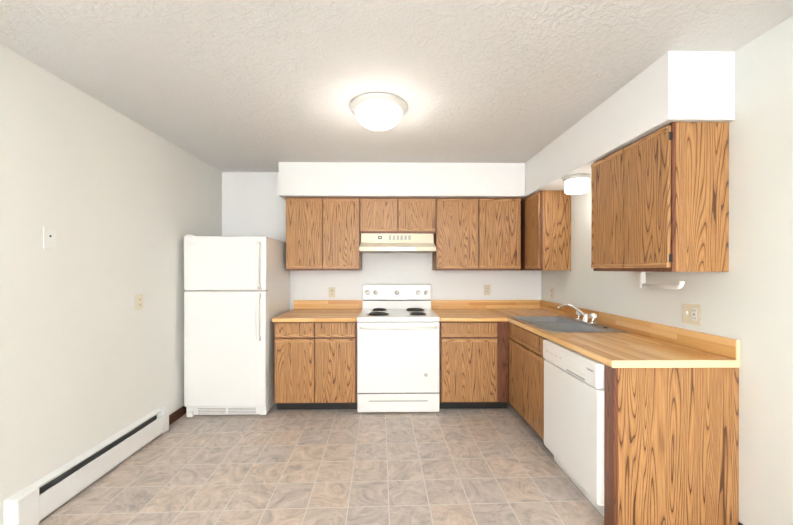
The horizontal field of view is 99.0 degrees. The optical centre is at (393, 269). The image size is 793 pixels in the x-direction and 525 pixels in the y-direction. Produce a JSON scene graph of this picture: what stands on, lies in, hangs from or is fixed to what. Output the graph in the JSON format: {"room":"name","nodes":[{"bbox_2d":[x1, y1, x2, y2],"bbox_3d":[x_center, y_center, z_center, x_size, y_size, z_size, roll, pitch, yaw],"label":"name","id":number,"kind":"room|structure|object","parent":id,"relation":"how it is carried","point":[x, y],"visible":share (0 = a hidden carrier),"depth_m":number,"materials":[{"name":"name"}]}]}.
{"room":"kitchen","nodes":[
{"label":"kitchen","id":0,"kind":"room"},
{"bbox_2d":[0,44,221,524],"bbox_3d":[-1.957,0.119,0.548,0.120,2.430,6.561,0,0,-1],"label":"wall","id":1,"kind":"structure","parent":0,"point":[91,356],"depth_m":2.09,"materials":[{"name":"paint"}]},
{"bbox_2d":[43,227,56,248],"bbox_3d":[-1.910,-0.175,1.883,0.007,0.118,0.072,0,0,-1],"label":"light switch","id":2,"kind":"object","parent":1,"relation":"attached to","point":[49,238],"visible":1,"depth_m":1.88,"materials":[{"name":"white plastic"}]},
{"bbox_2d":[4,406,168,524],"bbox_3d":[-1.883,1.226,2.228,0.071,0.195,1.142,0,0,-1],"label":"heater","id":3,"kind":"object","parent":1,"relation":"attached to","point":[36,502],"visible":1,"depth_m":2.01,"materials":[{"name":"white metal"}]},
{"bbox_2d":[136,294,142,309],"bbox_3d":[-1.918,0.244,2.557,0.009,0.118,0.072,0,0,-1],"label":"outlet","id":4,"kind":"object","parent":1,"relation":"attached to","point":[139,301],"visible":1,"depth_m":2.55,"materials":[{"name":"beige plastic"}]},
{"bbox_2d":[169,406,185,424],"bbox_3d":[-1.891,1.293,0.551,0.012,0.082,6.561,0,0,-1],"label":"baseboard","id":5,"kind":"structure","parent":1,"relation":"attached to","point":[177,414],"depth_m":3.00,"materials":[{"name":"brown wood"}]},
{"bbox_2d":[39,402,603,524],"bbox_3d":[-0.082,1.394,0.575,3.870,0.120,6.801,0,0,-1],"label":"floor","id":6,"kind":"structure","parent":0,"point":[273,466],"depth_m":2.19,"materials":[{"name":"tile"}]},
{"bbox_2d":[184,235,289,416],"bbox_3d":[-1.524,0.506,3.394,0.735,1.646,0.822,0,0,-1],"label":"refrigerator","id":7,"kind":"object","parent":6,"relation":"on","point":[237,295],"visible":0.98,"depth_m":3.05,"materials":[{"name":"white metal"}]},
{"bbox_2d":[274,322,356,409],"bbox_3d":[-0.732,0.906,3.484,0.767,0.847,0.722,0,0,-1],"label":"base cabinet","id":8,"kind":"object","parent":6,"relation":"on","point":[315,365],"visible":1,"depth_m":3.13,"materials":[{"name":"brown wood"}]},
{"bbox_2d":[272,300,362,321],"bbox_3d":[-0.735,0.413,3.475,0.776,0.137,0.737,0,0,-1],"label":"countertop","id":9,"kind":"structure","parent":8,"relation":"on","point":[326,311],"depth_m":3.60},
{"bbox_2d":[357,284,439,411],"bbox_3d":[0.040,0.746,3.444,0.766,1.167,0.795,0,0,-1],"label":"range","id":10,"kind":"object","parent":6,"relation":"on","point":[398,347],"visible":1,"depth_m":3.11,"materials":[{"name":"white metal"}]},
{"bbox_2d":[439,321,509,408],"bbox_3d":[0.754,0.906,3.503,0.656,0.847,0.722,0,0,-1],"label":"base cabinet","id":11,"kind":"object","parent":6,"relation":"on","point":[474,365],"visible":0.92,"depth_m":3.15,"materials":[{"name":"brown wood"}]},
{"bbox_2d":[509,323,547,439],"bbox_3d":[1.386,0.907,2.792,0.631,0.847,0.763,0,0,-1],"label":"base cabinet","id":12,"kind":"object","parent":6,"relation":"on","point":[526,380],"visible":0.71,"depth_m":2.72,"materials":[{"name":"brown wood"}]},
{"bbox_2d":[431,300,739,367],"bbox_3d":[1.069,0.414,2.768,1.266,0.137,2.200,0,0,-1],"label":"countertop","id":13,"kind":"structure","parent":12,"relation":"on","point":[642,344],"depth_m":2.11,"materials":[{"name":"beige"}]},
{"bbox_2d":[511,316,627,332],"bbox_3d":[1.384,0.514,2.798,0.550,0.160,0.789,0,0,-1],"label":"sink basin","id":14,"kind":"object","parent":13,"relation":"in","point":[560,324],"visible":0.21,"depth_m":2.78,"materials":[{"name":"silver metal"}]},
{"bbox_2d":[557,304,597,324],"bbox_3d":[1.533,0.365,2.841,0.180,0.145,0.315,0,0,-1],"label":"sink faucet","id":15,"kind":"object","parent":13,"relation":"on","point":[585,319],"visible":1,"depth_m":2.81,"materials":[{"name":"silver metal"}]},
{"bbox_2d":[543,340,603,516],"bbox_3d":[1.365,0.910,2.071,0.636,0.843,0.622,0,0,-1],"label":"dishwasher","id":16,"kind":"object","parent":6,"relation":"on","point":[574,412],"visible":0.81,"depth_m":1.96,"materials":[{"name":"white metal"}]},
{"bbox_2d":[604,364,738,524],"bbox_3d":[1.403,0.909,1.717,0.626,0.847,0.075,0,0,-1],"label":"cabinet end panel","id":17,"kind":"object","parent":6,"relation":"on","point":[671,446],"visible":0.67,"depth_m":1.68,"materials":[{"name":"brown wood"}]},
{"bbox_2d":[222,172,540,309],"bbox_3d":[-0.126,0.114,3.914,3.870,2.430,0.120,0,0,-1],"label":"wall","id":18,"kind":"structure","parent":0,"point":[253,203],"depth_m":3.85,"materials":[{"name":"paint"}]},
{"bbox_2d":[286,197,361,269],"bbox_3d":[-0.743,-0.376,3.683,0.771,0.765,0.319,0,0,-1],"label":"upper cabinet","id":19,"kind":"object","parent":18,"relation":"attached to","point":[322,233],"visible":1,"depth_m":3.53,"materials":[{"name":"brown wood"}]},
{"bbox_2d":[329,287,334,297],"bbox_3d":[-0.700,0.257,3.841,0.072,0.118,0.009,0,0,-1],"label":"electrical outlet","id":20,"kind":"object","parent":18,"relation":"attached to","point":[331,292],"visible":1,"depth_m":3.84,"materials":[{"name":"beige plastic"}]},
{"bbox_2d":[360,197,435,233],"bbox_3d":[0.043,-0.571,3.693,0.796,0.374,0.319,0,0,-1],"label":"upper cabinet","id":21,"kind":"object","parent":18,"relation":"attached to","point":[397,215],"visible":1,"depth_m":3.54,"materials":[{"name":"brown wood"}]},
{"bbox_2d":[359,233,435,252],"bbox_3d":[0.038,-0.283,3.598,0.762,0.196,0.509,0,0,-1],"label":"hood vent","id":22,"kind":"object","parent":21,"relation":"attached to","point":[397,243],"visible":0.98,"depth_m":3.54,"materials":[{"name":"beige metal"}]},
{"bbox_2d":[432,198,520,269],"bbox_3d":[0.891,-0.376,3.705,0.897,0.765,0.319,0,0,-1],"label":"upper cabinet","id":23,"kind":"object","parent":18,"relation":"attached to","point":[477,234],"visible":0.98,"depth_m":3.55,"materials":[{"name":"brown wood"}]},
{"bbox_2d":[484,285,489,294],"bbox_3d":[1.067,0.231,3.864,0.072,0.118,0.009,0,0,-1],"label":"electrical outlet","id":24,"kind":"object","parent":18,"relation":"attached to","point":[486,289],"visible":1,"depth_m":3.86,"materials":[{"name":"beige plastic"}]},
{"bbox_2d":[0,0,792,171],"bbox_3d":[-0.082,-1.156,0.571,3.870,0.120,6.801,0,0,-1],"label":"ceiling","id":25,"kind":"structure","parent":0,"point":[245,85],"depth_m":1.78,"materials":[{"name":"white paint"}]},
{"bbox_2d":[350,92,407,130],"bbox_3d":[-0.100,-1.018,2.289,0.392,0.160,0.392,0,0,-1],"label":"dome ceiling light","id":26,"kind":"object","parent":25,"relation":"attached to","point":[377,111],"visible":1,"depth_m":2.18,"materials":[{"name":"white glass"}]},
{"bbox_2d":[279,51,734,199],"bbox_3d":[0.268,-0.928,2.771,2.871,0.342,2.171,0,0,-1],"label":"soffit beam","id":27,"kind":"structure","parent":25,"relation":"attached to","point":[668,87],"depth_m":2.63,"materials":[{"name":"paint"}]},
{"bbox_2d":[563,174,589,194],"bbox_3d":[1.494,-0.692,2.763,0.194,0.130,0.194,0,0,-1],"label":"drum ceiling light","id":28,"kind":"object","parent":27,"relation":"attached to","point":[574,184],"visible":1,"depth_m":2.69,"materials":[{"name":"white glass"}]},
{"bbox_2d":[541,15,792,524],"bbox_3d":[1.793,0.119,0.598,0.120,2.430,6.561,0,0,-1],"label":"wall","id":29,"kind":"structure","parent":0,"point":[746,300],"depth_m":1.61,"materials":[{"name":"paint"}]},
{"bbox_2d":[521,190,570,270],"bbox_3d":[1.534,-0.375,3.553,0.316,0.765,0.640,0,0,-1],"label":"upper cabinet","id":30,"kind":"object","parent":29,"relation":"attached to","point":[545,230],"visible":1,"depth_m":3.23,"materials":[{"name":"brown wood"}]},
{"bbox_2d":[550,287,553,298],"bbox_3d":[1.687,0.247,3.610,0.009,0.118,0.072,0,0,-1],"label":"outlet","id":31,"kind":"object","parent":29,"relation":"attached to","point":[552,292],"visible":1,"depth_m":3.60,"materials":[{"name":"beige plastic"}]},
{"bbox_2d":[591,122,728,271],"bbox_3d":[1.553,-0.373,2.065,0.316,0.765,0.667,0,0,-1],"label":"upper cabinet","id":32,"kind":"object","parent":29,"relation":"attached to","point":[660,200],"visible":1,"depth_m":1.75,"materials":[{"name":"brown wood"}]},
{"bbox_2d":[634,271,684,288],"bbox_3d":[1.515,0.060,1.931,0.060,0.100,0.320,0,0,-1],"label":"towel holder","id":33,"kind":"object","parent":32,"relation":"attached to","point":[642,280],"visible":1,"depth_m":1.98,"materials":[{"name":"white plastic"}]},
{"bbox_2d":[682,303,700,325],"bbox_3d":[1.705,0.254,1.946,0.017,0.118,0.116,0,0,-1],"label":"light switch","id":34,"kind":"object","parent":29,"relation":"attached to","point":[691,313],"visible":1,"depth_m":1.94,"materials":[{"name":"beige plastic"}]}
]}

